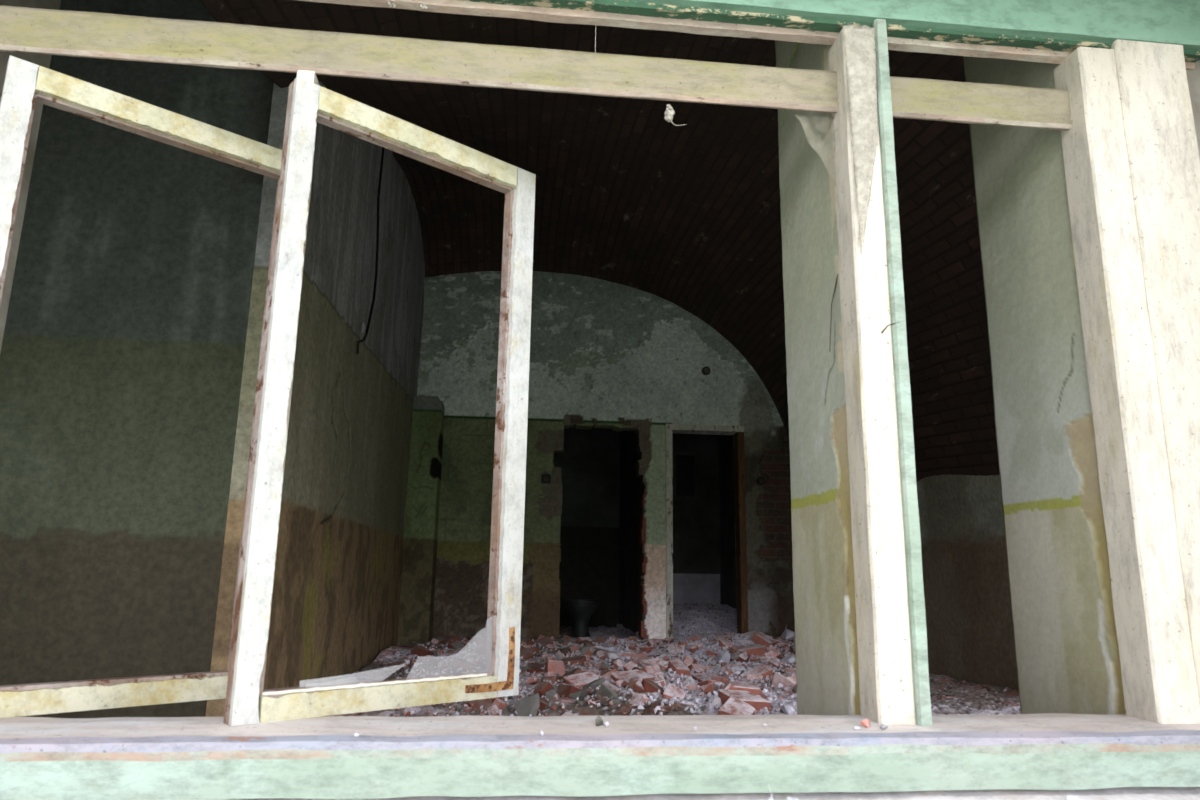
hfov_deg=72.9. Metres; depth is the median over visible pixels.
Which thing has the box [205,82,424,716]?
wall
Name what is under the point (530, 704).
chunk
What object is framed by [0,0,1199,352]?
wall
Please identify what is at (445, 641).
brick
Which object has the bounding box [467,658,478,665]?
fragment
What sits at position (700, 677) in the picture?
brick
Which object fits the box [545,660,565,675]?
brick
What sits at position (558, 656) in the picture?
chunk
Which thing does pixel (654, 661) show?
brick
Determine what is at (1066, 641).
wall reveal
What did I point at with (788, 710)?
chunk
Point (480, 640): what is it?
brick
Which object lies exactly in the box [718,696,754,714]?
brick
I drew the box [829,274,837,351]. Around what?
twig
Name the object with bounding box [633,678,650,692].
brick
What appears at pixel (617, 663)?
brick
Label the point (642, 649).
brick
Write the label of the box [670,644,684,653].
brick
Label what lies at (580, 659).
brick
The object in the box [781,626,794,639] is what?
chunk
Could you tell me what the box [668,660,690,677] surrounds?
brick
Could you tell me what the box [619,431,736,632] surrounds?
wall partition
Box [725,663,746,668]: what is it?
brick
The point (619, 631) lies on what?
rubble
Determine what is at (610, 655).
chunk
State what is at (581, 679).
brick
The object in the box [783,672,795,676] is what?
brick
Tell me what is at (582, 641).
brick
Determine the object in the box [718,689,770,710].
brick
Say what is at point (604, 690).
chunk
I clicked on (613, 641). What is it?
fragment
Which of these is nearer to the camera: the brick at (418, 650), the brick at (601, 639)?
the brick at (418, 650)
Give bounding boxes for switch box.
[541,474,550,483]
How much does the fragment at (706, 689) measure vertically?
0.069 m
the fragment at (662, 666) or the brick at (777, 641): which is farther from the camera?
the brick at (777, 641)
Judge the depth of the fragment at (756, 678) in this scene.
4.76 m
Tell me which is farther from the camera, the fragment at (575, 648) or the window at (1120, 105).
the fragment at (575, 648)
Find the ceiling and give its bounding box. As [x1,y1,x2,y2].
[200,0,999,481]
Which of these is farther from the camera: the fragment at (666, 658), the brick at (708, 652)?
the brick at (708, 652)
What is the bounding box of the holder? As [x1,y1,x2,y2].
[664,105,686,125]
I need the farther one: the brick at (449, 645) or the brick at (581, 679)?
the brick at (449, 645)
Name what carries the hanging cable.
hanging from the wall at (339, 563)
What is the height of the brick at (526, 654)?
0.118 m
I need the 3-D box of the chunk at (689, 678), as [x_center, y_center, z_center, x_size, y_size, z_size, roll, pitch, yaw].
[0.524,1.669,4.819,0.054,0.065,0.048,5,-13,-20]
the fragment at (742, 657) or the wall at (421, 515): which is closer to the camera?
the fragment at (742, 657)
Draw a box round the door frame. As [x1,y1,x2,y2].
[665,424,747,637]
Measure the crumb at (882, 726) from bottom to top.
0.011 m
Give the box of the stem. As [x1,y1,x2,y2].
[783,42,798,125]
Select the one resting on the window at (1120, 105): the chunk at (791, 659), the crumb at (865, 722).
the crumb at (865, 722)
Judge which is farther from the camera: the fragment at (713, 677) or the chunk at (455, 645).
the chunk at (455, 645)
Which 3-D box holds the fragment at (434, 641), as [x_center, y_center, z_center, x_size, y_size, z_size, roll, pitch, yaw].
[-1.328,1.957,6.548,0.072,0.064,0.055,-6,-13,28]
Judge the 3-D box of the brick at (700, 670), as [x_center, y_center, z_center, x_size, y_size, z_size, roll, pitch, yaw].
[0.655,1.817,5.359,0.078,0.087,0.065,8,-14,-32]
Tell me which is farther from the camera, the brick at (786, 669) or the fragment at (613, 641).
the fragment at (613, 641)
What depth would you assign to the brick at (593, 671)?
5.21 m
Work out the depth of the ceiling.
5.27 m
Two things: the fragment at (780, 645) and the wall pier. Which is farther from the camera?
the fragment at (780, 645)
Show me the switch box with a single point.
(545, 478)
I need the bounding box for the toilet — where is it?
[564,599,598,637]
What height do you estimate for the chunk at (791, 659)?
0.072 m
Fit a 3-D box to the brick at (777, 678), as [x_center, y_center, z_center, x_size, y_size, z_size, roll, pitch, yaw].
[1.013,1.590,4.482,0.153,0.165,0.105,-8,-15,37]
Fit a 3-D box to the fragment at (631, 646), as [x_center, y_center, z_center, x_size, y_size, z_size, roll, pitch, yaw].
[0.267,2.030,6.681,0.064,0.061,0.064,9,-14,-33]
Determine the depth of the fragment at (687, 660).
5.80 m
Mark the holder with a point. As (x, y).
(670, 112)
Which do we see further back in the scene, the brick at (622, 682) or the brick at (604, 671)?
the brick at (604, 671)
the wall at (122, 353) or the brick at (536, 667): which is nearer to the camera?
the wall at (122, 353)
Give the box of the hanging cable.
[356,147,384,353]
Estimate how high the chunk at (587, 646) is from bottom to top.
0.104 m
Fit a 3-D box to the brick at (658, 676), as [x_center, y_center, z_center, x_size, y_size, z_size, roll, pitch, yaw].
[0.345,1.659,4.742,0.079,0.128,0.126,6,-13,-23]
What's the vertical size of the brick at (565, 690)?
0.116 m
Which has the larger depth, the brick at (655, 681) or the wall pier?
the brick at (655, 681)
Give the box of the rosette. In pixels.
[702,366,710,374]
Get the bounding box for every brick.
[412,644,436,656]
[428,658,443,667]
[439,632,447,638]
[440,638,454,644]
[447,640,467,648]
[448,635,461,642]
[451,657,477,669]
[467,698,492,712]
[469,636,485,645]
[520,647,533,659]
[527,663,544,674]
[528,647,539,654]
[534,636,552,646]
[534,682,553,697]
[539,698,549,709]
[541,676,564,682]
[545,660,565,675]
[554,648,567,656]
[557,684,594,697]
[561,656,585,665]
[562,635,573,642]
[563,667,583,675]
[563,671,598,686]
[575,637,589,642]
[576,640,591,644]
[579,707,600,714]
[582,670,599,673]
[591,637,605,643]
[593,661,602,668]
[599,667,615,670]
[600,669,610,675]
[601,669,616,678]
[602,680,620,693]
[611,669,654,681]
[613,659,626,669]
[615,679,628,687]
[617,652,642,658]
[627,680,636,689]
[629,693,650,706]
[630,650,640,653]
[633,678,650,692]
[635,647,655,652]
[638,661,650,668]
[640,664,661,673]
[641,658,667,666]
[641,678,663,694]
[645,638,655,646]
[651,680,664,686]
[652,672,666,683]
[659,643,674,648]
[662,652,676,656]
[662,683,685,699]
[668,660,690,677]
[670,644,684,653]
[682,683,698,689]
[686,634,705,641]
[688,664,711,671]
[691,673,710,681]
[694,668,705,672]
[697,680,719,685]
[706,650,717,655]
[717,632,731,641]
[718,639,733,648]
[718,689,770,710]
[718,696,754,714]
[720,666,736,674]
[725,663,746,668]
[726,681,763,696]
[730,644,765,656]
[730,649,748,660]
[740,664,772,678]
[744,631,755,635]
[747,674,762,679]
[751,632,775,646]
[758,656,777,662]
[764,648,780,659]
[770,672,795,687]
[772,639,791,646]
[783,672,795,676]
[784,652,795,656]
[785,668,795,672]
[786,676,796,685]
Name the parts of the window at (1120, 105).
rail, casement sash, rail, post, rail, casement sash, rail, sill, post, casing, post, casing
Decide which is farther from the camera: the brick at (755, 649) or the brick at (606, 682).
the brick at (755, 649)
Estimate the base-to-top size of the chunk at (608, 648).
0.049 m
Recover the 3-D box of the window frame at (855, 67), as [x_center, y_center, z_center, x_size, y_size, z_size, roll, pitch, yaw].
[0.542,-0.539,1.656,0.071,0.512,0.022,2,-12,-6]
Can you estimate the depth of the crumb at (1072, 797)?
1.33 m
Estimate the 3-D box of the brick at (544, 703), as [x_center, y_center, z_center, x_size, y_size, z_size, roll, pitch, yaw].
[-0.271,1.438,3.818,0.112,0.086,0.093,-5,-13,25]
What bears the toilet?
on the rubble at (619, 631)
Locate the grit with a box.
[673,603,720,640]
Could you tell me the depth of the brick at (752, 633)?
7.02 m
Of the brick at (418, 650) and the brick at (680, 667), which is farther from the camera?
the brick at (418, 650)
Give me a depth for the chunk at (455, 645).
6.04 m
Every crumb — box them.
[595,716,602,725]
[785,796,797,799]
[860,719,869,727]
[880,724,887,729]
[1065,795,1079,799]
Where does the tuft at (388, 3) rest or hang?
attached to the window at (1120, 105)
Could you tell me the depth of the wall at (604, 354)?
7.78 m
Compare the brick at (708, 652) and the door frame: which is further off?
the door frame
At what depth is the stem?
2.03 m
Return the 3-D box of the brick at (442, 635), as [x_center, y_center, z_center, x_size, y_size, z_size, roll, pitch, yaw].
[-1.310,2.116,7.084,0.133,0.160,0.246,12,-16,-41]
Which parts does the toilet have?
seat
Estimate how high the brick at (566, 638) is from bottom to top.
0.159 m
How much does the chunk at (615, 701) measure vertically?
0.031 m
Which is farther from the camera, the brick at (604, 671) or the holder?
the brick at (604, 671)
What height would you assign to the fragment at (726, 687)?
0.078 m
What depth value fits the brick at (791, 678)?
4.61 m
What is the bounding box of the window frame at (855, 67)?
[842,25,877,250]
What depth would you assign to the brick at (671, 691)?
4.04 m
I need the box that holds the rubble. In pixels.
[390,633,796,716]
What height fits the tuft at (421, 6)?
0.011 m
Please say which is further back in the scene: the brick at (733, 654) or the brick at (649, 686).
the brick at (733, 654)
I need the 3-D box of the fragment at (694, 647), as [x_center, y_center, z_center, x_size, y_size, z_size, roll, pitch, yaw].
[0.746,1.970,6.428,0.080,0.068,0.058,10,-15,-38]
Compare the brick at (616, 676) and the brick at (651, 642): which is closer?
the brick at (616, 676)
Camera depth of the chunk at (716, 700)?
3.80 m
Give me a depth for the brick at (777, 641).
6.75 m
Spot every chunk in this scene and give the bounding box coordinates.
[451,643,465,648]
[514,693,539,716]
[545,689,560,700]
[555,654,562,659]
[556,639,567,644]
[569,690,588,699]
[580,644,591,654]
[583,678,604,689]
[592,649,606,656]
[593,645,605,649]
[596,684,618,697]
[601,661,608,667]
[603,646,617,651]
[606,653,621,659]
[609,699,623,704]
[685,676,691,682]
[699,697,721,707]
[718,651,729,663]
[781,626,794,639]
[781,705,794,714]
[783,655,795,664]
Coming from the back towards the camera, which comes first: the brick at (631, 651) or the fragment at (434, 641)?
the fragment at (434, 641)
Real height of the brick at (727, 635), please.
0.120 m
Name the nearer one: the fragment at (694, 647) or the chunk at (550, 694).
the chunk at (550, 694)
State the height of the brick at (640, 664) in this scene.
0.091 m
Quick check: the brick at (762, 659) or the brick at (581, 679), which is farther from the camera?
the brick at (762, 659)
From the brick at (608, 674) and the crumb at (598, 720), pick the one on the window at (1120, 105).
the crumb at (598, 720)
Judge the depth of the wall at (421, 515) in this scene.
7.10 m
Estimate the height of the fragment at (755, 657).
0.072 m
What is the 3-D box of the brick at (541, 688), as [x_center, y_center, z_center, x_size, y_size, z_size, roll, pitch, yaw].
[-0.275,1.495,4.123,0.110,0.133,0.127,-11,-16,43]
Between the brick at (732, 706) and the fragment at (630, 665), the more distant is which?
the fragment at (630, 665)
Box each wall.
[0,0,273,718]
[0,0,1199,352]
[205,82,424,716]
[398,396,444,643]
[417,271,794,641]
[553,428,720,604]
[916,474,1018,690]
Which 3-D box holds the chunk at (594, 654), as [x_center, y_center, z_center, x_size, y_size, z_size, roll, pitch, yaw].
[-0.004,1.915,6.122,0.108,0.070,0.097,2,-12,-5]
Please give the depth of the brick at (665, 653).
6.17 m
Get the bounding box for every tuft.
[387,2,395,6]
[419,4,428,9]
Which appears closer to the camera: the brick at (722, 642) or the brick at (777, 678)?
the brick at (777, 678)
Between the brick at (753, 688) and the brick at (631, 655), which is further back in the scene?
the brick at (631, 655)
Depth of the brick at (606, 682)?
4.09 m
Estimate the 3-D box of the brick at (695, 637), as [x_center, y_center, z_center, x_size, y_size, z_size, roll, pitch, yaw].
[0.886,2.172,7.295,0.195,0.135,0.130,10,-15,-36]
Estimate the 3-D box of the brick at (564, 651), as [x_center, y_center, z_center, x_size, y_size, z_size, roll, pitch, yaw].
[-0.303,1.922,6.103,0.123,0.102,0.176,1,-12,1]
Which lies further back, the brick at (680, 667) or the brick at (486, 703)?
the brick at (680, 667)
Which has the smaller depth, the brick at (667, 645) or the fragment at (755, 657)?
the fragment at (755, 657)
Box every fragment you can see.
[432,638,439,644]
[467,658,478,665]
[487,705,499,715]
[492,698,505,709]
[526,676,537,684]
[544,672,553,676]
[545,653,556,660]
[547,644,554,650]
[561,712,577,715]
[568,645,578,653]
[583,646,594,655]
[596,650,605,659]
[611,639,617,645]
[623,661,637,670]
[628,643,636,649]
[628,676,639,681]
[657,661,668,672]
[661,655,669,660]
[663,637,673,642]
[678,641,686,645]
[682,655,693,665]
[688,644,698,652]
[699,683,715,694]
[711,674,728,683]
[721,683,730,689]
[738,653,748,662]
[750,655,758,661]
[753,677,762,682]
[768,657,779,668]
[777,642,784,648]
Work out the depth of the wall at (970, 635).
5.15 m
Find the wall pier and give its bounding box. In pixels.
[775,40,860,714]
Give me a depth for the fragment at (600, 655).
5.99 m
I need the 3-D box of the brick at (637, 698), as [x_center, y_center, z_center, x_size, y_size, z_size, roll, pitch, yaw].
[0.181,1.430,3.811,0.086,0.095,0.099,-9,-15,39]
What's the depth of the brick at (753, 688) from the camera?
4.14 m
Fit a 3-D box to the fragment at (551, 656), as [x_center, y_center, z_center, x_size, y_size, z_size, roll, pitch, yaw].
[-0.335,1.785,5.587,0.068,0.076,0.087,6,-13,-22]
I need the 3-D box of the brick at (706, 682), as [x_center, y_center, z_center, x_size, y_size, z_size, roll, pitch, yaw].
[0.618,1.654,4.692,0.090,0.093,0.165,6,-13,-24]
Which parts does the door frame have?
post, post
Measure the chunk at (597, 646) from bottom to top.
0.041 m
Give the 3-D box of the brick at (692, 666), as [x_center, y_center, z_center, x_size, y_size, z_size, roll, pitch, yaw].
[0.667,1.847,5.524,0.165,0.113,0.133,6,-13,-25]
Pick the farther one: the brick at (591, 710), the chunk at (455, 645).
the chunk at (455, 645)
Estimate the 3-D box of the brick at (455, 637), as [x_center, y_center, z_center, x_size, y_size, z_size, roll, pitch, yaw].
[-1.183,1.994,6.693,0.106,0.115,0.132,-7,-14,33]
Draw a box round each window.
[0,0,1199,799]
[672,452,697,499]
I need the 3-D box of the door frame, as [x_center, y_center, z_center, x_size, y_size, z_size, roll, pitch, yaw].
[0.993,1.278,7.697,0.770,2.094,0.154,2,-12,-6]
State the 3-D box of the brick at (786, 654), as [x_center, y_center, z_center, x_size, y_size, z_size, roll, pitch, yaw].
[1.431,1.936,6.043,0.138,0.107,0.105,-3,-12,16]
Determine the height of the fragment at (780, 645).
0.062 m
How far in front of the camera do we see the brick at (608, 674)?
4.80 m
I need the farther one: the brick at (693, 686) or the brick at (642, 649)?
the brick at (642, 649)
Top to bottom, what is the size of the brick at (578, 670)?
0.133 m
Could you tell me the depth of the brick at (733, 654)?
6.19 m

